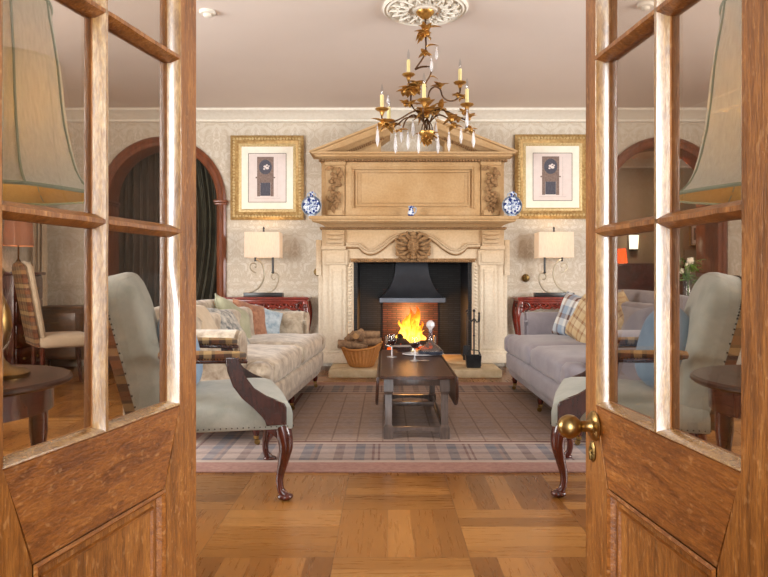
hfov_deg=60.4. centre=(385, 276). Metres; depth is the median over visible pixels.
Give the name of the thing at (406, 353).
platter
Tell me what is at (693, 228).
print
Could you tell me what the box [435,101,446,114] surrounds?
flower
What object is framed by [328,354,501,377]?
hearth slab
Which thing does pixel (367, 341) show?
log
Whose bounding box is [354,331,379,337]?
log
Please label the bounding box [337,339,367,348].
log
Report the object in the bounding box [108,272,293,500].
armchair
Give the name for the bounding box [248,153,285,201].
print
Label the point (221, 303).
throw cushion
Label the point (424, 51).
flower
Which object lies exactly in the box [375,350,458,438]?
coffee table
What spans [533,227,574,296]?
lamp
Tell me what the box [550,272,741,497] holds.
armchair
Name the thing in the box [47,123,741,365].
wall
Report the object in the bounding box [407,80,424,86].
flower
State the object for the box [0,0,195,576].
door
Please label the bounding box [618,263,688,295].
sofa
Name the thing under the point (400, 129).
flower
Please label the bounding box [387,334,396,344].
wine glass
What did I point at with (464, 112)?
flower
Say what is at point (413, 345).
wine glass
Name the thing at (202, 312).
throw cushion
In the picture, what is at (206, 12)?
smoke detector
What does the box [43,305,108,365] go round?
base cabinet
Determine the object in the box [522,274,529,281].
wall fitting
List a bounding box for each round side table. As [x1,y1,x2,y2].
[3,364,72,445]
[690,365,740,450]
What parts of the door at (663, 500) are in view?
knob, panel moulding, panel, lock rail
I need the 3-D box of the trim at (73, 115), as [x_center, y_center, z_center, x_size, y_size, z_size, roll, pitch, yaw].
[0.300,-1.795,7.325,8.300,0.130,0.150,0,0,0]
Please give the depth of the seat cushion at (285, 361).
4.34 m
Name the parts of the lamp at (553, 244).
post, lamp shade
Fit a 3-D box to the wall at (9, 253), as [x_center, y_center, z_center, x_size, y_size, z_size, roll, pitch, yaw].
[-3.925,-0.430,4.040,0.150,2.860,6.720,0,0,0]
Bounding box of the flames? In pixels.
[395,307,425,342]
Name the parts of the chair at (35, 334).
leg, leg, seat, leg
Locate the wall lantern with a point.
(633, 239)
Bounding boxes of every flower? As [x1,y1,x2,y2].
[380,125,395,133]
[394,128,407,132]
[404,86,420,97]
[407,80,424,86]
[418,48,430,57]
[422,138,431,145]
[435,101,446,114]
[443,112,459,124]
[452,92,464,98]
[458,108,466,115]
[463,112,474,120]
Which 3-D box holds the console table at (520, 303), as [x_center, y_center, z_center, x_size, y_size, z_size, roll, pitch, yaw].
[1.861,0.609,7.194,0.936,0.787,0.342,0,0,0]
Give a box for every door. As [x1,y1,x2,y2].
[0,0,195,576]
[557,0,767,576]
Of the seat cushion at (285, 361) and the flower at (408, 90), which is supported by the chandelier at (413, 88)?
the flower at (408, 90)
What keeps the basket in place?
on the hearth slab
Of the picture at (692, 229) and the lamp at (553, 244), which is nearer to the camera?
the lamp at (553, 244)
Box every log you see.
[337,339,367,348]
[344,328,363,340]
[353,332,363,341]
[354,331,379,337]
[355,338,381,345]
[384,338,409,348]
[413,340,428,348]
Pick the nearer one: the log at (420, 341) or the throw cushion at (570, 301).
the throw cushion at (570, 301)
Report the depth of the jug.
6.93 m
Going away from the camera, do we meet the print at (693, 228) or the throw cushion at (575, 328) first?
the throw cushion at (575, 328)
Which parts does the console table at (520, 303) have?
leg, leg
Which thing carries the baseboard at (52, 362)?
attached to the wall at (65, 245)
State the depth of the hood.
7.35 m
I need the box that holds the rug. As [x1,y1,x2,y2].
[196,382,585,472]
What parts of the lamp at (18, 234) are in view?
lamp shade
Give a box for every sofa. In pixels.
[123,299,324,444]
[504,289,706,444]
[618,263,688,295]
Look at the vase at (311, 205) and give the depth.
6.91 m
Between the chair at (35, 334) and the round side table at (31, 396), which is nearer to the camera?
the round side table at (31, 396)
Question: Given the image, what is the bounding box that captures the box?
[465,350,481,367]
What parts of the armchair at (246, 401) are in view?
nailhead trim, arm rail, arm rail, seat, leg, leg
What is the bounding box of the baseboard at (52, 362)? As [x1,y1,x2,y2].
[50,352,740,365]
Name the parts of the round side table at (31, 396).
leg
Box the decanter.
[418,345,442,354]
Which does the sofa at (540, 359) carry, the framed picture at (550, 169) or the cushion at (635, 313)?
the cushion at (635, 313)
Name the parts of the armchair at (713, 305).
leg, leg, arm rail, seat, arm rail, leg, nailhead trim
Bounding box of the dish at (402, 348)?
[385,345,422,351]
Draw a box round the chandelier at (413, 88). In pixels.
[371,8,476,145]
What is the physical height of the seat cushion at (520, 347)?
0.189 m
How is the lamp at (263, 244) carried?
on the console table at (300, 303)
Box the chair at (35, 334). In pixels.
[12,261,83,381]
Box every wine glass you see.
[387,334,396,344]
[410,343,419,347]
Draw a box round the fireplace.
[309,119,518,362]
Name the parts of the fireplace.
raking cornice, serpentine moulding, serpentine moulding, overmantel panel, overmantel panel frame, cornice, serpentine moulding, serpentine moulding, raking cornice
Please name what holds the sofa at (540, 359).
on the rug
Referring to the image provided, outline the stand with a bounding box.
[469,309,477,353]
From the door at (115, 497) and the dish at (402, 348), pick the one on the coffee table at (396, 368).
the dish at (402, 348)
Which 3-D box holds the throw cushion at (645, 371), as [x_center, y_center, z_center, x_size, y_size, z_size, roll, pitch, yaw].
[1.327,0.335,3.166,0.189,0.407,0.420,0,0,-3]
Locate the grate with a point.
(434, 341)
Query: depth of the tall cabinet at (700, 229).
9.06 m
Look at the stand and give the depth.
6.86 m
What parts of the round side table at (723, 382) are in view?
leg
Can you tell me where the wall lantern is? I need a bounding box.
[628,234,638,249]
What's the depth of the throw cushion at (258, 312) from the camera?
5.56 m
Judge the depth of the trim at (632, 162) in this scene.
10.43 m
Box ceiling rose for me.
[382,0,467,25]
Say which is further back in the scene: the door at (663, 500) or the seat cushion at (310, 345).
the seat cushion at (310, 345)
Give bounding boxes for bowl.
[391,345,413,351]
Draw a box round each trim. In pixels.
[65,108,706,122]
[108,137,227,366]
[617,137,727,274]
[621,158,690,167]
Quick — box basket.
[341,341,382,367]
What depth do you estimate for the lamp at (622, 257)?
9.30 m
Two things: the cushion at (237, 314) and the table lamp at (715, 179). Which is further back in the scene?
the cushion at (237, 314)
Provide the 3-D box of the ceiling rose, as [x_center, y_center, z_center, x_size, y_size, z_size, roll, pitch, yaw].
[0.270,-1.840,4.550,0.592,0.044,0.592,0,0,0]
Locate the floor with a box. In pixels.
[3,366,740,576]
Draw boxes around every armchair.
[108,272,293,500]
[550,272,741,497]
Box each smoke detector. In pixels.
[199,8,215,17]
[637,1,653,11]
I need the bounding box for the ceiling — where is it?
[49,0,722,157]
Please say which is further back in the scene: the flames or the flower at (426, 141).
the flames
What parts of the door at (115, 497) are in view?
lock rail, panel, panel moulding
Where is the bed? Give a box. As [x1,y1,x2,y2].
[387,343,432,349]
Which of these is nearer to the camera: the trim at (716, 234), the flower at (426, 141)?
the flower at (426, 141)
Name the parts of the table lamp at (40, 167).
lamp shade, braid trim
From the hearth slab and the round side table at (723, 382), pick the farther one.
the hearth slab
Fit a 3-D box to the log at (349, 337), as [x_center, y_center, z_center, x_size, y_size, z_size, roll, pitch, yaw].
[-0.321,0.606,6.757,0.215,0.163,0.085,0,0,-15]
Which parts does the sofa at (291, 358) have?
arm, leg, arm, leg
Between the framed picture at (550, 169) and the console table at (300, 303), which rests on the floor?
the console table at (300, 303)
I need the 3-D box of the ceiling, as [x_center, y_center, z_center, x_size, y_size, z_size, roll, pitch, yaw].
[1.075,-1.935,6.065,10.250,0.150,11.070,0,0,0]
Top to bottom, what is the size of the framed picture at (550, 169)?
0.941 m
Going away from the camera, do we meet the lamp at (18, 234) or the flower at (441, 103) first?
the flower at (441, 103)
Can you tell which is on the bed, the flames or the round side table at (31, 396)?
the flames
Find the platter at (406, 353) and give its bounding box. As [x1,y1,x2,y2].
[402,352,443,355]
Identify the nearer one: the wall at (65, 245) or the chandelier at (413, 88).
the chandelier at (413, 88)
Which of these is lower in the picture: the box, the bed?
the box
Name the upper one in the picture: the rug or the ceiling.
the ceiling
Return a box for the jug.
[408,206,416,215]
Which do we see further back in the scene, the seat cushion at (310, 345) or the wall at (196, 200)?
the wall at (196, 200)
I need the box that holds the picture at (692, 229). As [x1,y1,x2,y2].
[689,226,695,245]
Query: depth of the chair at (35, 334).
5.73 m
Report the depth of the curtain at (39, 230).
7.09 m
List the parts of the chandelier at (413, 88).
arm, arm, arm, arm, stem, arm, arm, arm, arm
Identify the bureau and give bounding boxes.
[3,272,45,364]
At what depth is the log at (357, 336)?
6.63 m
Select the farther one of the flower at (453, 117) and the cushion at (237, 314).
the cushion at (237, 314)
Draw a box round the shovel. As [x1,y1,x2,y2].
[463,309,470,359]
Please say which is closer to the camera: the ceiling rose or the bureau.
the ceiling rose
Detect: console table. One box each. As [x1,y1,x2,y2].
[224,296,312,332]
[512,296,581,334]
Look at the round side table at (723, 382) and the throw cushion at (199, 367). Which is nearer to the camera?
the round side table at (723, 382)
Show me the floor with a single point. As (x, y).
(333, 524)
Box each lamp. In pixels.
[2,0,83,379]
[2,220,33,271]
[243,227,283,296]
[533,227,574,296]
[618,249,627,263]
[680,0,741,204]
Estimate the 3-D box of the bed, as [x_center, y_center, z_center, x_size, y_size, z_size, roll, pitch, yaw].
[0.268,0.778,7.451,0.521,0.109,0.306,0,0,0]
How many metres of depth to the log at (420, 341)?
7.35 m
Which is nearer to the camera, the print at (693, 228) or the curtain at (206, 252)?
the curtain at (206, 252)
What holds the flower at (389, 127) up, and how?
on the chandelier at (413, 88)
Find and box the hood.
[380,263,442,297]
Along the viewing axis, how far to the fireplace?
7.10 m
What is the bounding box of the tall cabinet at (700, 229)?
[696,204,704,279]
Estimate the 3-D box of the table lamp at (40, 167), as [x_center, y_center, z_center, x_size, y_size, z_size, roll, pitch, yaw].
[-1.188,-0.291,2.000,0.583,1.188,0.583,0,0,23]
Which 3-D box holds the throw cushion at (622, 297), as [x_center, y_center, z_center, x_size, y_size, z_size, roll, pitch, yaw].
[1.600,0.330,4.600,0.203,0.496,0.506,0,0,5]
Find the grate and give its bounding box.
[384,335,436,349]
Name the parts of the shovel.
blade, handle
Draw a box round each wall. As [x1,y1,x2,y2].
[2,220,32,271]
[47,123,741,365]
[196,200,197,249]
[617,168,695,294]
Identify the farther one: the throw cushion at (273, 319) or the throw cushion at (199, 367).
the throw cushion at (273, 319)
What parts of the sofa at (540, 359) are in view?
leg, arm, arm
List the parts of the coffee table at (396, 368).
leg, leg, leg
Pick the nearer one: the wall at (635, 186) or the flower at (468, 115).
the flower at (468, 115)
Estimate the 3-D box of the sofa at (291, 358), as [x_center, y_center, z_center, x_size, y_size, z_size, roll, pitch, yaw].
[-1.052,0.580,4.915,0.892,0.815,2.280,0,0,4]
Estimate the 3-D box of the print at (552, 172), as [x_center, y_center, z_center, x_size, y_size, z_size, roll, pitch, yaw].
[1.861,-1.120,7.376,0.442,0.537,0.004,0,0,0]
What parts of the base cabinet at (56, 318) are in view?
drawer, door, drawer, door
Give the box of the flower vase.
[680,257,705,294]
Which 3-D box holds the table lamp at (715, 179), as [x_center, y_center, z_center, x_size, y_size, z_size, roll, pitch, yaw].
[1.188,-0.291,2.000,0.583,1.188,0.583,0,0,-23]
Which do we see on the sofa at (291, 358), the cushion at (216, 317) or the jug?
the cushion at (216, 317)
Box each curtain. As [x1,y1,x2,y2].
[33,205,47,365]
[119,152,159,306]
[196,159,216,299]
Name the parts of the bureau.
drawer, drawer, drawer, drawer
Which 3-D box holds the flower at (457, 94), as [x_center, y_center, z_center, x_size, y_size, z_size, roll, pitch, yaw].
[0.516,-1.289,4.693,0.105,0.042,0.106,0,0,0]
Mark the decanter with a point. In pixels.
(422, 351)
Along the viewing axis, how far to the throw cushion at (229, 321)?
4.78 m
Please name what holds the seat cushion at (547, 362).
on the sofa at (540, 359)
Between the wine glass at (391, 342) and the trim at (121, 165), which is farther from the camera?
the trim at (121, 165)
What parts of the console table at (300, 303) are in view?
leg, leg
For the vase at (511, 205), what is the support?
on the fireplace
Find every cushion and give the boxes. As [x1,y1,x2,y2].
[157,318,202,383]
[196,305,217,329]
[196,312,220,329]
[207,308,249,343]
[214,293,250,337]
[223,307,254,335]
[233,298,266,334]
[247,344,301,382]
[248,333,321,363]
[255,304,282,333]
[508,334,585,364]
[530,345,585,383]
[551,291,581,335]
[565,294,585,342]
[618,289,628,329]
[621,301,653,329]
[635,308,688,387]
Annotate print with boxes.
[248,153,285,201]
[533,153,571,200]
[691,226,695,243]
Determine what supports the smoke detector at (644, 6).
attached to the ceiling
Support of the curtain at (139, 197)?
hanging from the wall at (196, 200)
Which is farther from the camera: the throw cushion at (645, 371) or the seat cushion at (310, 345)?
the seat cushion at (310, 345)
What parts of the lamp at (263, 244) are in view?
lamp shade, post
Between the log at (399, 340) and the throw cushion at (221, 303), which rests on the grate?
the log at (399, 340)
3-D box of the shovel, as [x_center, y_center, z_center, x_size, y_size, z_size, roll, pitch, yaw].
[0.840,0.597,6.840,0.090,0.526,0.024,0,0,0]

